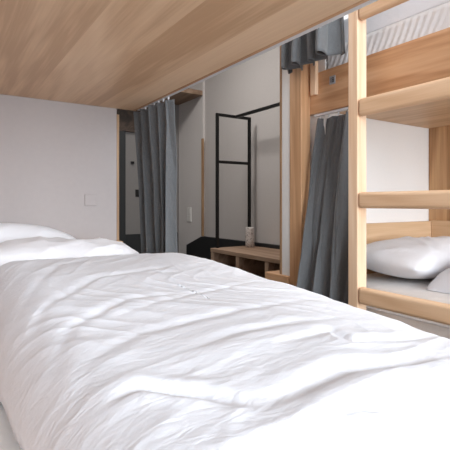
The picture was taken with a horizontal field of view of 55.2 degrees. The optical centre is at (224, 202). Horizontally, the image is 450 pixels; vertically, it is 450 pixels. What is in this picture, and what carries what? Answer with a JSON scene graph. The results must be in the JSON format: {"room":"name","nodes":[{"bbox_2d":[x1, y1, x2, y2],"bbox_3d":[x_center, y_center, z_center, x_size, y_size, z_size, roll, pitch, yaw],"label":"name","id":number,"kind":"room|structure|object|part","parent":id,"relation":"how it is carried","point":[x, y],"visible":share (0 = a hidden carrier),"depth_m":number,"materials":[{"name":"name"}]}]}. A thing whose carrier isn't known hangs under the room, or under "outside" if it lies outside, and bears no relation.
{"room":"dormitory","nodes":[
{"label":"dormitory","id":0,"kind":"room"},
{"bbox_2d":[0,94,116,240],"bbox_3d":[-1.604,-0.720,2.184,2.136,3.360,0.084,0,0,-34],"label":"wall","id":1,"kind":"structure","parent":0,"point":[53,154],"depth_m":2.54,"materials":[{"name":"white paint"}]},
{"bbox_2d":[85,194,96,205],"bbox_3d":[-0.826,-0.018,2.643,0.072,0.072,0.007,0,0,-34],"label":"cover plate","id":2,"kind":"object","parent":1,"relation":"attached to","point":[90,199],"visible":1,"depth_m":2.64,"materials":[{"name":"white plastic"}]},
{"bbox_2d":[117,114,118,240],"bbox_3d":[-0.707,0.198,2.777,0.016,1.524,0.094,0,0,-34],"label":"trim","id":3,"kind":"structure","parent":1,"relation":"attached to","point":[117,114],"depth_m":2.74,"materials":[{"name":"brown wood"}]},
{"bbox_2d":[126,103,178,252],"bbox_3d":[-2.484,-0.720,5.623,4.464,3.360,0.120,0,0,-34],"label":"wall","id":4,"kind":"structure","parent":0,"point":[132,202],"depth_m":6.31,"materials":[{"name":"beige paint"}]},
{"bbox_2d":[119,131,125,243],"bbox_3d":[-1.716,-0.035,5.963,0.720,1.991,0.109,0,0,-34],"label":"door","id":5,"kind":"structure","parent":4,"relation":"in","point":[122,134],"depth_m":6.15,"materials":[{"name":"black paint"}]},
{"bbox_2d":[117,107,147,132],"bbox_3d":[-1.744,-1.280,6.004,1.560,0.497,0.059,0,0,-34],"label":"trim","id":6,"kind":"structure","parent":4,"relation":"attached to","point":[126,117],"depth_m":6.19,"materials":[{"name":"brown wood"}]},
{"bbox_2d":[126,232,177,253],"bbox_3d":[-2.524,0.708,5.509,4.272,0.504,0.022,0,0,-34],"label":"baseboard","id":7,"kind":"structure","parent":4,"relation":"attached to","point":[133,241],"depth_m":6.30,"materials":[{"name":"black paint"}]},
{"bbox_2d":[160,88,202,104],"bbox_3d":[-1.364,-1.563,5.854,2.027,0.066,0.732,0,0,-34],"label":"trim","id":8,"kind":"structure","parent":4,"relation":"attached to","point":[186,95],"depth_m":6.18,"materials":[{"name":"brown wood"}]},
{"bbox_2d":[179,46,279,253],"bbox_3d":[1.862,-0.720,2.959,0.156,3.360,9.120,0,0,-34],"label":"wall","id":9,"kind":"structure","parent":0,"point":[253,84],"depth_m":5.51,"materials":[{"name":"grey paint"}]},
{"bbox_2d":[187,207,191,221],"bbox_3d":[-0.520,0.172,6.399,0.019,0.211,0.123,0,0,-34],"label":"light switch","id":10,"kind":"object","parent":9,"relation":"attached to","point":[189,209],"visible":1,"depth_m":6.39,"materials":[{"name":"white plastic"}]},
{"bbox_2d":[201,138,203,235],"bbox_3d":[-0.318,-0.222,6.086,0.025,1.380,0.036,0,0,-34],"label":"trim","id":11,"kind":"structure","parent":9,"relation":"attached to","point":[202,139],"depth_m":6.07,"materials":[{"name":"brown wood"}]},
{"bbox_2d":[186,236,279,259],"bbox_3d":[0.357,0.710,5.100,0.058,0.500,3.312,0,0,-34],"label":"baseboard","id":12,"kind":"structure","parent":9,"relation":"attached to","point":[200,247],"depth_m":5.93,"materials":[{"name":"black paint"}]},
{"bbox_2d":[282,69,289,275],"bbox_3d":[0.927,-0.966,3.138,1.278,2.868,0.077,0,0,-34],"label":"wall partition","id":13,"kind":"structure","parent":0,"point":[285,76],"depth_m":2.79,"materials":[{"name":"white paint"}]},
{"bbox_2d":[280,45,281,273],"bbox_3d":[0.389,-0.966,2.840,0.056,2.868,0.019,0,0,-34],"label":"trim","id":14,"kind":"structure","parent":13,"relation":"attached to","point":[281,45],"depth_m":2.83,"materials":[{"name":"brown wood"}]},
{"bbox_2d":[310,15,428,222],"bbox_3d":[1.049,-0.720,3.046,1.176,3.360,0.202,0,0,-34],"label":"wall niche","id":15,"kind":"object","parent":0,"point":[397,155],"depth_m":3.00,"materials":[{"name":"white paint"}]},
{"bbox_3d":[0.016,1.020,1.737,4.584,0.120,9.360,0,0,-33],"label":"floor","id":16,"kind":"structure","parent":0,"visible":0},
{"bbox_2d":[0,0,377,241],"bbox_3d":[-0.433,0.072,1.432,1.315,1.776,2.458,0,0,-34],"label":"bunk bed","id":17,"kind":"object","parent":16,"relation":"on","point":[133,55],"visible":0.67,"depth_m":1.58,"materials":[{"name":"brown wood"}]},
{"bbox_2d":[0,402,21,449],"bbox_3d":[-0.408,0.566,1.448,1.182,0.208,2.314,0,0,-34],"label":"mattress","id":18,"kind":"object","parent":17,"relation":"on","point":[8,441],"visible":0.02,"depth_m":0.85,"materials":[{"name":"white fabric"}]},
{"bbox_2d":[0,223,75,242],"bbox_3d":[-1.152,0.289,2.175,0.889,0.374,0.230,0,0,-34],"label":"pillow","id":19,"kind":"object","parent":18,"relation":"on","point":[8,231],"visible":0.16,"depth_m":2.23,"materials":[{"name":"white fabric"}]},
{"bbox_2d":[0,236,138,265],"bbox_3d":[-0.850,0.297,1.991,0.981,0.284,0.388,0,0,-34],"label":"pillow","id":20,"kind":"object","parent":18,"relation":"on","point":[39,247],"visible":0.45,"depth_m":1.94,"materials":[{"name":"white fabric"}]},
{"bbox_2d":[0,253,449,449],"bbox_3d":[-0.123,0.369,1.286,1.048,0.298,1.784,0,0,-34],"label":"duvet","id":21,"kind":"object","parent":18,"relation":"on","point":[145,351],"visible":1,"depth_m":0.76,"materials":[{"name":"white fabric"}]},
{"bbox_2d":[133,97,177,253],"bbox_3d":[-0.395,0.132,2.662,0.221,1.466,0.521,0,0,-34],"label":"curtain","id":22,"kind":"object","parent":17,"relation":"hanging from","point":[155,131],"visible":0.62,"depth_m":2.60,"materials":[{"name":"grey fabric"}]},
{"bbox_3d":[0.076,-0.708,1.790,0.019,0.217,2.422,0,0,-33],"label":"rail","id":23,"kind":"part","parent":17,"relation":"part of","materials":[{"name":"brown wood"}]},
{"bbox_2d":[210,246,279,277],"bbox_3d":[0.586,0.732,4.187,0.558,0.456,1.872,0,0,-34],"label":"storage bench","id":24,"kind":"object","parent":16,"relation":"on","point":[256,260],"visible":0.25,"depth_m":4.47,"materials":[{"name":"brown wood"}]},
{"bbox_3d":[0.079,0.754,4.941,0.536,0.413,0.054,0,0,-33],"label":"upright panel","id":25,"kind":"part","parent":24,"relation":"part of","materials":[{"name":"brown wood"}]},
{"bbox_2d":[215,102,279,247],"bbox_3d":[0.626,-0.253,4.149,0.479,1.511,1.938,0,0,-34],"label":"clothes rack","id":26,"kind":"object","parent":24,"relation":"on","point":[239,116],"visible":0.77,"depth_m":4.82,"materials":[{"name":"black metal"}]},
{"bbox_3d":[0.658,-0.992,4.152,0.031,0.031,1.907,0,0,-33],"label":"hanging rail","id":27,"kind":"part","parent":26,"relation":"part of","materials":[{"name":"black metal"}]},
{"bbox_2d":[245,227,253,246],"bbox_3d":[0.284,0.390,4.908,0.103,0.226,0.103,0,0,-34],"label":"jar","id":28,"kind":"object","parent":24,"relation":"on","point":[249,231],"visible":1,"depth_m":4.87,"materials":[{"name":"beige ceramic"}]},
{"bbox_3d":[0.347,0.754,4.536,0.536,0.413,0.054,0,0,-33],"label":"upright panel","id":29,"kind":"part","parent":24,"relation":"part of","materials":[{"name":"brown wood"}]},
{"bbox_3d":[0.609,0.754,4.141,0.536,0.413,0.054,0,0,-33],"label":"upright panel","id":30,"kind":"part","parent":24,"relation":"part of","materials":[{"name":"brown wood"}]},
{"bbox_2d":[265,270,289,283],"bbox_3d":[0.597,0.715,3.012,0.624,0.491,0.232,0,0,-34],"label":"ledge","id":31,"kind":"object","parent":16,"relation":"on","point":[270,275],"visible":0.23,"depth_m":2.84,"materials":[{"name":"brown wood"}]},
{"bbox_2d":[290,0,449,324],"bbox_3d":[1.619,-0.569,1.957,1.380,3.059,2.652,0,0,-34],"label":"bunk bed","id":32,"kind":"object","parent":16,"relation":"on","point":[407,83],"visible":0.65,"depth_m":2.23,"materials":[{"name":"brown wood"}]},
{"bbox_3d":[0.474,-0.540,2.726,0.080,3.000,0.106,0,0,-33],"label":"bed post","id":33,"kind":"part","parent":32,"relation":"part of","materials":[{"name":"brown wood"}]},
{"bbox_2d":[281,16,344,73],"bbox_3d":[0.473,-1.419,2.459,0.181,1.235,0.479,0,0,-34],"label":"curtain","id":34,"kind":"object","parent":32,"relation":"hanging from","point":[327,40],"visible":0.56,"depth_m":2.40,"materials":[{"name":"grey fabric"}]},
{"bbox_2d":[296,111,347,303],"bbox_3d":[0.601,0.176,2.502,0.265,1.425,0.429,0,0,-44],"label":"curtain","id":35,"kind":"object","parent":32,"relation":"hanging from","point":[323,265],"visible":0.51,"depth_m":2.51,"materials":[{"name":"grey fabric"}]},
{"bbox_3d":[0.638,-0.731,2.553,0.003,0.050,0.046,0,0,-34],"label":"number plate","id":36,"kind":"part","parent":32,"relation":"part of","materials":[{"name":"metal"}]},
{"bbox_3d":[0.689,-0.045,2.238,0.072,2.010,0.064,0,0,-33],"label":"ladder post","id":37,"kind":"part","parent":32,"relation":"part of","materials":[{"name":"brown wood"}]},
{"bbox_2d":[327,2,449,68],"bbox_3d":[1.711,-0.767,1.971,1.091,0.340,2.310,0,0,-34],"label":"mattress","id":38,"kind":"object","parent":32,"relation":"on","point":[435,19],"visible":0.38,"depth_m":2.20,"materials":[{"name":"white fabric"}]},
{"bbox_2d":[344,0,449,42],"bbox_3d":[1.693,-1.038,1.973,1.042,0.208,2.267,0,0,-34],"label":"duvet","id":39,"kind":"object","parent":38,"relation":"on","point":[410,8],"visible":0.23,"depth_m":2.24,"materials":[{"name":"white fabric"}]},
{"bbox_3d":[1.087,0.403,2.924,1.104,0.538,0.041,0,0,-33],"label":"headboard","id":40,"kind":"part","parent":32,"relation":"part of","materials":[{"name":"brown wood"}]},
{"bbox_2d":[366,273,449,338],"bbox_3d":[1.688,0.561,1.931,1.114,0.222,2.270,0,0,-34],"label":"mattress","id":41,"kind":"object","parent":32,"relation":"on","point":[416,288],"visible":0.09,"depth_m":2.20,"materials":[{"name":"white fabric"}]},
{"bbox_2d":[366,236,449,278],"bbox_3d":[1.207,0.321,2.634,0.912,0.242,0.501,0,0,-34],"label":"pillow","id":42,"kind":"object","parent":41,"relation":"on","point":[408,257],"visible":0.89,"depth_m":2.35,"materials":[{"name":"white fabric"}]},
{"bbox_2d":[425,268,449,293],"bbox_3d":[1.678,0.337,2.096,0.936,0.221,0.924,0,0,-34],"label":"duvet","id":43,"kind":"object","parent":41,"relation":"on","point":[441,283],"visible":1,"depth_m":2.17,"materials":[{"name":"white fabric"}]},
{"bbox_3d":[2.202,-0.144,2.284,0.047,1.632,2.338,0,0,-33],"label":"panel","id":44,"kind":"part","parent":32,"relation":"part of","materials":[{"name":"brown wood"}]},
{"bbox_3d":[2.178,0.401,2.243,0.037,0.542,2.297,0,0,-33],"label":"rail","id":45,"kind":"part","parent":32,"relation":"part of","materials":[{"name":"brown wood"}]}
]}

